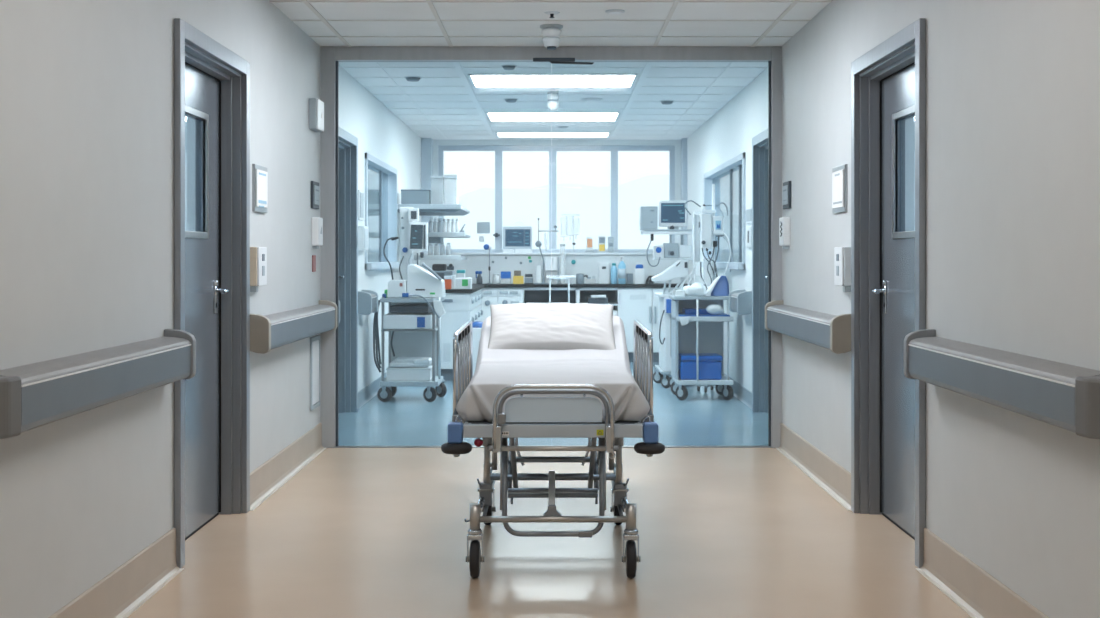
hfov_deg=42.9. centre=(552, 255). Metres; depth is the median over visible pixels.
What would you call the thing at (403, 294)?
probe
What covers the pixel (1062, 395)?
handrail
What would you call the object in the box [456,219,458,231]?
glass jar
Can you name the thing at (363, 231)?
wall dispenser
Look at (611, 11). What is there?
ceiling disc
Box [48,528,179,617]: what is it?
baseboard
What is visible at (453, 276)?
carton
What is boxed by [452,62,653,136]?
ceiling strip
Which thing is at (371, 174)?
window
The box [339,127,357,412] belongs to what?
door
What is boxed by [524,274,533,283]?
device
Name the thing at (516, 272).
carton
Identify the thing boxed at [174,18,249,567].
door
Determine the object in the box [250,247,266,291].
wall dispenser
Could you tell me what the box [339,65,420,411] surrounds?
wall
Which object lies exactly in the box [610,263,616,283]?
lotion bottle
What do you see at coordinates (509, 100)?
smoke detector
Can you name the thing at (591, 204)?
hills
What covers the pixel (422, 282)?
device
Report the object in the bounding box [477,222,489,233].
paper notice
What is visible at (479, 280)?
spray bottle
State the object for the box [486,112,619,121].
recessed light
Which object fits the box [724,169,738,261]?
window pane
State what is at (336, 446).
threshold
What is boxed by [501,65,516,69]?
smoke detector
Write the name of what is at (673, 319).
shelf
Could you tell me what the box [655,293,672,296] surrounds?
countertop
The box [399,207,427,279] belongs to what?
monitor
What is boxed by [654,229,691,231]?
shelf
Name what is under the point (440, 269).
device
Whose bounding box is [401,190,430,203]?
steel tray
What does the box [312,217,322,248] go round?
soap dispenser
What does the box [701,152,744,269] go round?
window
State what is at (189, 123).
window
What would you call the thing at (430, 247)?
glass jar
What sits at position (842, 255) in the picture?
wall dispenser
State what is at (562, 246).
cylinder
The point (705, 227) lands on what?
equipment
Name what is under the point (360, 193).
notice board
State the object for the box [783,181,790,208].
card reader
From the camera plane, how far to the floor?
6.11 m
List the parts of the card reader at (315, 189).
panel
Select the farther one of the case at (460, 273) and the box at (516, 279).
the box at (516, 279)
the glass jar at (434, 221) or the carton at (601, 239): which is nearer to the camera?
the glass jar at (434, 221)
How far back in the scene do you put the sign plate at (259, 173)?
7.15 m
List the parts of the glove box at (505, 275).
lid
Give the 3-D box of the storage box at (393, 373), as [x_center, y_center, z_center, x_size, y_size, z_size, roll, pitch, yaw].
[-1.239,1.016,12.180,0.380,0.107,0.408,0,0,0]
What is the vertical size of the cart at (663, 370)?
1.506 m
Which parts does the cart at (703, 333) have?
panel, post, panel, post, post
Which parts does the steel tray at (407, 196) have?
lid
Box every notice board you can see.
[358,190,363,220]
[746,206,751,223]
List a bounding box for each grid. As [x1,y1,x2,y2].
[270,0,831,46]
[342,62,767,139]
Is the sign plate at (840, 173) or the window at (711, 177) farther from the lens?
the window at (711, 177)
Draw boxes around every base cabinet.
[441,291,476,380]
[475,289,482,321]
[481,288,497,321]
[498,288,521,303]
[522,288,577,302]
[578,288,618,315]
[619,288,651,361]
[652,288,677,361]
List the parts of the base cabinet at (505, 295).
drawer, drawer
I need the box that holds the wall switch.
[746,226,751,247]
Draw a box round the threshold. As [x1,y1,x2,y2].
[335,446,771,447]
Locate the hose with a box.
[373,300,381,372]
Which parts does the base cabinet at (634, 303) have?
handle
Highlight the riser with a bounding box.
[546,270,556,283]
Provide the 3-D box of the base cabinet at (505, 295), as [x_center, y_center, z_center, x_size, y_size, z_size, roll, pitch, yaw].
[-0.507,0.810,16.707,0.287,0.880,0.675,0,0,0]
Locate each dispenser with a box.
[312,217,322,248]
[358,226,368,249]
[599,263,608,283]
[779,217,789,248]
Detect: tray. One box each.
[390,304,431,312]
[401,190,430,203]
[587,295,607,303]
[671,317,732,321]
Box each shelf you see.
[380,297,443,302]
[380,376,442,386]
[381,326,437,330]
[397,204,469,215]
[414,255,466,259]
[428,232,470,242]
[580,302,617,305]
[653,258,691,259]
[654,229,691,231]
[669,295,728,299]
[673,375,732,384]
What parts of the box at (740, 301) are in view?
rail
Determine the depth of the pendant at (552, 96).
12.26 m
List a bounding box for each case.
[457,270,465,277]
[704,276,728,295]
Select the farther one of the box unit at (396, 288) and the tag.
the box unit at (396, 288)
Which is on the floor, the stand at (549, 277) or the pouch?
the stand at (549, 277)
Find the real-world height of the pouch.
0.149 m
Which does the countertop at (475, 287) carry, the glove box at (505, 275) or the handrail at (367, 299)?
the glove box at (505, 275)
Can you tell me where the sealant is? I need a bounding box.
[122,448,976,617]
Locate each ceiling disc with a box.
[581,98,602,101]
[605,9,624,13]
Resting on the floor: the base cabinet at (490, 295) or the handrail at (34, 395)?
the base cabinet at (490, 295)
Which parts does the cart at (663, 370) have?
rail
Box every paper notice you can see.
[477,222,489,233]
[479,236,483,241]
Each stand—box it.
[534,218,558,283]
[546,276,574,302]
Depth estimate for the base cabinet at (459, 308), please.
14.00 m
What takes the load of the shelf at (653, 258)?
attached to the cart at (663, 370)
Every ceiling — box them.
[269,0,831,46]
[339,62,767,139]
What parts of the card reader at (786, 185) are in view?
panel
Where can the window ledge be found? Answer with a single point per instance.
(424, 253)
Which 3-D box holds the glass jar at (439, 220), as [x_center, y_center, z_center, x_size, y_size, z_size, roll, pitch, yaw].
[-1.218,-0.317,15.020,0.042,0.165,0.041,0,0,0]
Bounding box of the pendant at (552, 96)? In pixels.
[547,90,558,110]
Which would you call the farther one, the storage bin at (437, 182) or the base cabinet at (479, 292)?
the base cabinet at (479, 292)
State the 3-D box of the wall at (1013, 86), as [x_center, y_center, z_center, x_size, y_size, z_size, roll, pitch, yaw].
[1.590,-0.107,2.955,0.200,2.715,12.310,0,0,0]
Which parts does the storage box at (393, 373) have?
lid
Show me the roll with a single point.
(650, 277)
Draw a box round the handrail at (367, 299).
[358,290,377,314]
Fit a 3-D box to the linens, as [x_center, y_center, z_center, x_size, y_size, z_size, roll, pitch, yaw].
[-1.233,0.920,12.175,0.350,0.073,0.350,0,0,0]
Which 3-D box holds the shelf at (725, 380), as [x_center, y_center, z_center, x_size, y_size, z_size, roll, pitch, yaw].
[1.318,1.095,12.360,0.478,0.039,0.540,0,0,0]
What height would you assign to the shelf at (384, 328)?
0.017 m
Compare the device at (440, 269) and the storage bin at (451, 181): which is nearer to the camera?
the storage bin at (451, 181)
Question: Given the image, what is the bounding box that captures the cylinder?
[560,244,564,283]
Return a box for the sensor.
[533,58,593,64]
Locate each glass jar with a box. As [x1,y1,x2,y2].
[428,243,432,254]
[429,219,431,231]
[433,219,436,231]
[434,243,438,254]
[438,219,440,231]
[440,243,444,254]
[442,219,445,231]
[446,243,450,254]
[447,219,449,231]
[451,219,454,231]
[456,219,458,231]
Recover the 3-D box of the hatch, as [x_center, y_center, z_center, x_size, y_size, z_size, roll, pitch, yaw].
[-1.509,0.738,8.885,0.012,0.455,0.330,0,0,0]
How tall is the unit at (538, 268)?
0.215 m
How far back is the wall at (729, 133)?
12.80 m
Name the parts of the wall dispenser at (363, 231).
panel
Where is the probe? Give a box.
[402,293,439,317]
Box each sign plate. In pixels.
[252,164,267,212]
[832,164,847,212]
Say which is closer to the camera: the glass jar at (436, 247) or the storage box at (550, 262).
the glass jar at (436, 247)
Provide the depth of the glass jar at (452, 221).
15.01 m
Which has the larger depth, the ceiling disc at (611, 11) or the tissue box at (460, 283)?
the tissue box at (460, 283)
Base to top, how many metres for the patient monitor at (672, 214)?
0.286 m
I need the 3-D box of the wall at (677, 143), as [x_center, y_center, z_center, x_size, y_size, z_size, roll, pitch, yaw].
[0.015,-0.150,17.550,3.670,2.800,0.200,0,0,0]
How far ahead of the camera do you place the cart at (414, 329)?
11.98 m
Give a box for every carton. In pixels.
[452,275,455,288]
[514,270,520,275]
[586,237,592,250]
[598,236,604,252]
[608,237,613,252]
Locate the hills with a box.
[444,174,668,248]
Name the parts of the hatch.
hatch door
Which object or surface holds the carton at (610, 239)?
on the window ledge
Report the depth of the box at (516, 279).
16.75 m
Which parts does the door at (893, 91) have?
handle, vision frame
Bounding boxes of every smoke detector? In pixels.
[404,76,421,81]
[501,65,516,69]
[503,98,518,102]
[540,24,562,49]
[660,100,673,104]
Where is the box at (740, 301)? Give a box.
[729,289,751,314]
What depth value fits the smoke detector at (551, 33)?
8.26 m
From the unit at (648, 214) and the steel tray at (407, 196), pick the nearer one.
the unit at (648, 214)
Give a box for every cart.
[377,297,446,401]
[640,229,691,387]
[669,295,732,399]
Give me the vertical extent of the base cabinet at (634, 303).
0.880 m
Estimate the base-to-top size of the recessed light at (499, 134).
0.012 m
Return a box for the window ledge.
[424,253,652,254]
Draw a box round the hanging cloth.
[679,316,689,325]
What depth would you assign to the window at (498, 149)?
17.47 m
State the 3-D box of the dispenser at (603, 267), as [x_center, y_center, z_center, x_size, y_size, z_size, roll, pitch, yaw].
[0.619,0.210,16.976,0.127,0.250,0.138,0,0,0]
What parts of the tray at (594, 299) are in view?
handle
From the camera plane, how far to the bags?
17.25 m
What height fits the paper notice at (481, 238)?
0.075 m
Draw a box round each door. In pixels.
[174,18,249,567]
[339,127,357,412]
[752,129,767,412]
[851,18,925,567]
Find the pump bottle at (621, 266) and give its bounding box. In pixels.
[618,256,625,283]
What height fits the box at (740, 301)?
0.196 m
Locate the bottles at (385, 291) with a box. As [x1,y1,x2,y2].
[382,290,387,297]
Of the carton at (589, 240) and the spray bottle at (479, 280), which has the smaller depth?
the spray bottle at (479, 280)
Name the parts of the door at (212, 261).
vision frame, handle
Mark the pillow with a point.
(552, 326)
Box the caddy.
[626,273,632,283]
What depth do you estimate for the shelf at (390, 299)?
11.94 m
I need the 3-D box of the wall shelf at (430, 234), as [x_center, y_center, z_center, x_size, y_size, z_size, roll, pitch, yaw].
[-1.278,-0.197,15.396,0.683,0.115,1.008,0,0,0]
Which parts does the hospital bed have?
rail, castor stem, release knob, pivot plate, castor stem, leg, leg, steering lever, mattress, bed frame, foot panel, leg, leg, castor stem, pivot plate, castor stem, rail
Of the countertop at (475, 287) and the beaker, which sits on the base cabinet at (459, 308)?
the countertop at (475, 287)
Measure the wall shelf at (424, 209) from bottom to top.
0.080 m
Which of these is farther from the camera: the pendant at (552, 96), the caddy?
the caddy
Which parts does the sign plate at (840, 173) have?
panel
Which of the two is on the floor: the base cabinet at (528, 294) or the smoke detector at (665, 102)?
the base cabinet at (528, 294)
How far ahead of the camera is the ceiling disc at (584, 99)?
12.87 m
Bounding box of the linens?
[389,357,431,366]
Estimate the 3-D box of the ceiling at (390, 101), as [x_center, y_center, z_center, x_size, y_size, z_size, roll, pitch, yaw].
[0.015,-1.500,13.395,3.670,0.100,8.510,0,0,0]
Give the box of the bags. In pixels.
[560,214,579,252]
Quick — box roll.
[646,276,653,283]
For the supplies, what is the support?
on the cart at (703, 333)
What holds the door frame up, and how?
in the wall at (1013, 86)
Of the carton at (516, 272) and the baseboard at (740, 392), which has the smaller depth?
the baseboard at (740, 392)
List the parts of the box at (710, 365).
lid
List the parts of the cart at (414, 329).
post, post, drawer, panel, post, post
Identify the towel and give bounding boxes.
[706,304,723,313]
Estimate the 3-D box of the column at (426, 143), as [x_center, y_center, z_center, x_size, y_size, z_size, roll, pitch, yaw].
[-1.558,-0.745,17.325,0.124,1.410,0.250,0,0,0]
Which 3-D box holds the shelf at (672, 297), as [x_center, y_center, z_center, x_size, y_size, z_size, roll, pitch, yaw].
[1.296,0.365,12.360,0.501,0.030,0.520,0,0,0]
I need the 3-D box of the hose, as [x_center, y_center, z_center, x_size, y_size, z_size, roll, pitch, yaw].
[-1.495,0.684,11.923,0.070,0.621,0.041,0,0,18]
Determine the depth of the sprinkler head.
7.83 m
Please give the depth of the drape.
12.16 m
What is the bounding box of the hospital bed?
[441,315,664,577]
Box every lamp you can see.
[383,237,398,279]
[484,244,491,283]
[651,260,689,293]
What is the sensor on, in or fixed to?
attached to the door frame
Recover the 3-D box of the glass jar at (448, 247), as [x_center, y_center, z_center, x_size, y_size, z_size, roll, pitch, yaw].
[-1.121,-0.064,15.020,0.054,0.150,0.053,0,0,0]
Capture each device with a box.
[407,262,445,296]
[432,264,454,279]
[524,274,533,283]
[653,243,691,257]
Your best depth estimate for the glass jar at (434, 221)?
15.01 m
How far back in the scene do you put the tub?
12.12 m
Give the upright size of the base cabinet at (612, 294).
0.880 m
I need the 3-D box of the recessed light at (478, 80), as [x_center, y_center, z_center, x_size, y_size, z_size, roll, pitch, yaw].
[0.000,-1.444,11.540,1.350,0.012,0.820,0,0,0]
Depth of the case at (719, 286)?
12.16 m
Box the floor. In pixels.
[127,362,971,617]
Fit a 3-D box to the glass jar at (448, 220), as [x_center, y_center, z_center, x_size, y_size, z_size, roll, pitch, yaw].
[-1.121,-0.317,15.020,0.042,0.165,0.041,0,0,0]
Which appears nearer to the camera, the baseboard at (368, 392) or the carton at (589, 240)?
the baseboard at (368, 392)
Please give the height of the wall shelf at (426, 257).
0.052 m
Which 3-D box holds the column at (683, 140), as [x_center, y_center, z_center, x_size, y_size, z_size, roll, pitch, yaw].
[1.695,-0.745,17.325,0.199,1.410,0.250,0,0,0]
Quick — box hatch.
[310,335,319,410]
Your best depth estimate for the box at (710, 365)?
12.14 m
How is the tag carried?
attached to the wall at (87, 86)
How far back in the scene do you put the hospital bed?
5.48 m
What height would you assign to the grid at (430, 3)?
0.008 m
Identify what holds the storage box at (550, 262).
on the riser
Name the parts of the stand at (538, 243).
arm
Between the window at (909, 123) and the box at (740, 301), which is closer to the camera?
the window at (909, 123)
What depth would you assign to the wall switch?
11.56 m
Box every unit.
[387,280,406,296]
[536,266,541,282]
[640,206,657,229]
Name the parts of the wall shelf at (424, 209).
under panel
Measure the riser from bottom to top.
0.162 m
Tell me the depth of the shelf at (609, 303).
16.57 m
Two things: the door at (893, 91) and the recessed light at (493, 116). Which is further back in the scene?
the recessed light at (493, 116)
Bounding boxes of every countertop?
[445,284,691,292]
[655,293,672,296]
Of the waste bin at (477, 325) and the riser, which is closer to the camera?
the waste bin at (477, 325)
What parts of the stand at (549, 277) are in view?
frame, plate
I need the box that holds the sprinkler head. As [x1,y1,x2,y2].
[544,11,559,17]
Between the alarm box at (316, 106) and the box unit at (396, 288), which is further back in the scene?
the box unit at (396, 288)
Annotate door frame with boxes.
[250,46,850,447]
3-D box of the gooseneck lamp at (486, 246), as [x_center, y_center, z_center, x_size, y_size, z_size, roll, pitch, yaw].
[-0.781,0.097,16.740,0.098,0.477,0.080,0,0,0]
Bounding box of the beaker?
[492,273,499,283]
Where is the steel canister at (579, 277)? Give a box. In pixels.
[576,274,587,283]
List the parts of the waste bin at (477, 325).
lid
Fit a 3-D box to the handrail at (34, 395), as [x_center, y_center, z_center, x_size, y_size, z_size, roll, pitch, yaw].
[-1.457,0.384,4.537,0.116,0.196,1.907,0,0,0]
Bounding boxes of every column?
[421,138,432,252]
[681,138,686,244]
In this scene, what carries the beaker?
on the countertop at (475, 287)
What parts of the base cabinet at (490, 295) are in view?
door, drawer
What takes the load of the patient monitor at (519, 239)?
on the window ledge
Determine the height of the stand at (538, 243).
0.787 m
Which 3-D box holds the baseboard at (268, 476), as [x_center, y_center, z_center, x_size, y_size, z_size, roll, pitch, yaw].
[-1.500,1.167,7.992,0.030,0.165,2.235,0,0,0]
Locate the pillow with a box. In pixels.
[488,303,615,349]
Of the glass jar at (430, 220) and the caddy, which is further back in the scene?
the caddy
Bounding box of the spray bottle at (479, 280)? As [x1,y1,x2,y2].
[475,271,482,283]
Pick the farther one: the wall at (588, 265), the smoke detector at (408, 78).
the wall at (588, 265)
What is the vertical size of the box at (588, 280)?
0.083 m
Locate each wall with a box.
[0,0,319,617]
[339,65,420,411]
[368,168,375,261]
[420,255,687,283]
[433,140,680,252]
[687,68,767,391]
[782,0,1099,617]
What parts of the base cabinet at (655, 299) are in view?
handle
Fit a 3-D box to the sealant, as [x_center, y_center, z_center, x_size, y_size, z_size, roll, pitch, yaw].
[-0.013,1.248,2.955,2.949,0.003,12.310,0,0,0]
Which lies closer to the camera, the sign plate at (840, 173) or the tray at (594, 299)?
the sign plate at (840, 173)
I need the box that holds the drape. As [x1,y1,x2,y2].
[682,308,709,313]
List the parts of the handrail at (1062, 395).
rail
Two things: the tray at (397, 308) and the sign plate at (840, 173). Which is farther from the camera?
the tray at (397, 308)
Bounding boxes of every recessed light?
[468,74,637,87]
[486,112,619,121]
[495,132,610,136]
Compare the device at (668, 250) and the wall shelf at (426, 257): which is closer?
the device at (668, 250)
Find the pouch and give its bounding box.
[433,300,444,316]
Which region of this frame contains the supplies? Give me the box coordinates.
[673,282,703,295]
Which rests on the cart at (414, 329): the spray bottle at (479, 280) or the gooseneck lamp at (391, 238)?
the gooseneck lamp at (391, 238)
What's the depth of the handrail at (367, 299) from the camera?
11.40 m
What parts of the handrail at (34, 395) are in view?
rail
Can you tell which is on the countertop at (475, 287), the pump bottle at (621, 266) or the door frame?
the pump bottle at (621, 266)
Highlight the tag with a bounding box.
[312,255,315,271]
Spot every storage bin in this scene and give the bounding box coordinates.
[431,176,444,203]
[444,175,458,203]
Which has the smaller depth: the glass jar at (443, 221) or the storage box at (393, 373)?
the storage box at (393, 373)
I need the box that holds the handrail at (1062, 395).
[904,329,1099,438]
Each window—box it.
[185,117,194,230]
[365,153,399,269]
[438,145,674,252]
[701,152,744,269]
[905,117,914,230]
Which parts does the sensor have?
sensor arm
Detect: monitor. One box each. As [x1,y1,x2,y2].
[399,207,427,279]
[503,222,531,252]
[659,201,686,228]
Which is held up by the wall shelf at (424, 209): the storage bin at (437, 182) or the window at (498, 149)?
the storage bin at (437, 182)
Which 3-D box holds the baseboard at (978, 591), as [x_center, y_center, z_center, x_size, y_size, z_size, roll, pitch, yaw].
[1.475,1.167,1.195,0.030,0.165,8.790,0,0,0]
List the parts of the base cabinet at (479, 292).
door, drawer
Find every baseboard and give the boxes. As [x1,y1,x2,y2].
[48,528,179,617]
[250,423,323,510]
[358,372,386,408]
[724,373,751,408]
[778,423,850,509]
[919,528,1048,617]
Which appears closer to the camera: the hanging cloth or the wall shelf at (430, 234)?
the hanging cloth
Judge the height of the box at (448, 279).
0.134 m
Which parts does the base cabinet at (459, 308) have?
handle, panel, drawer, door, door, drawer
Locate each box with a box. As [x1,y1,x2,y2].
[309,98,323,131]
[386,365,431,380]
[444,276,451,288]
[455,278,471,288]
[501,271,510,283]
[513,276,523,283]
[545,257,556,269]
[586,276,595,282]
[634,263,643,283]
[678,353,722,379]
[729,289,751,314]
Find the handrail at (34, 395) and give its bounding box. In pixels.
[0,329,195,438]
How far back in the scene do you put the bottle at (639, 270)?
16.70 m
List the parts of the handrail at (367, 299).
rail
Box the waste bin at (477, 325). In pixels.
[472,321,482,374]
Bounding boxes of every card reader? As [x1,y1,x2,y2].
[311,181,319,208]
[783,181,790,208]
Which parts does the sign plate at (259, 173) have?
panel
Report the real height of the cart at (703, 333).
0.900 m
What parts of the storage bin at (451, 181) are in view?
lid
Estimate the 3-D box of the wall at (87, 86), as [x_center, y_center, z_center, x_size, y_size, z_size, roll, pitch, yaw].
[-1.615,-0.107,2.955,0.200,2.715,12.310,0,0,0]
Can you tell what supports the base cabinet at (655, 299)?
on the floor
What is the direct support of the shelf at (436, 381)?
attached to the cart at (414, 329)
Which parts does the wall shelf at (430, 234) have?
under shelf unit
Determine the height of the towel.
0.092 m
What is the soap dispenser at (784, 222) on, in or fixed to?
attached to the wall at (1013, 86)
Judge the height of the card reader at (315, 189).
0.170 m
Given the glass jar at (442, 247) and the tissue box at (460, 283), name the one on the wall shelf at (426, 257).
the glass jar at (442, 247)
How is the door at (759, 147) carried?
in the wall at (729, 133)
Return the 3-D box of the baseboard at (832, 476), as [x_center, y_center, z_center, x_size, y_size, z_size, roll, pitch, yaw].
[1.475,1.167,7.992,0.030,0.165,2.235,0,0,0]
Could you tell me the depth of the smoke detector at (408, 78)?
11.32 m
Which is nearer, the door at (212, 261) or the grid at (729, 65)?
the door at (212, 261)
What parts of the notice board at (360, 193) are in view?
panel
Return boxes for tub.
[673,289,684,295]
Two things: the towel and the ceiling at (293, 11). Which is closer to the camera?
the ceiling at (293, 11)

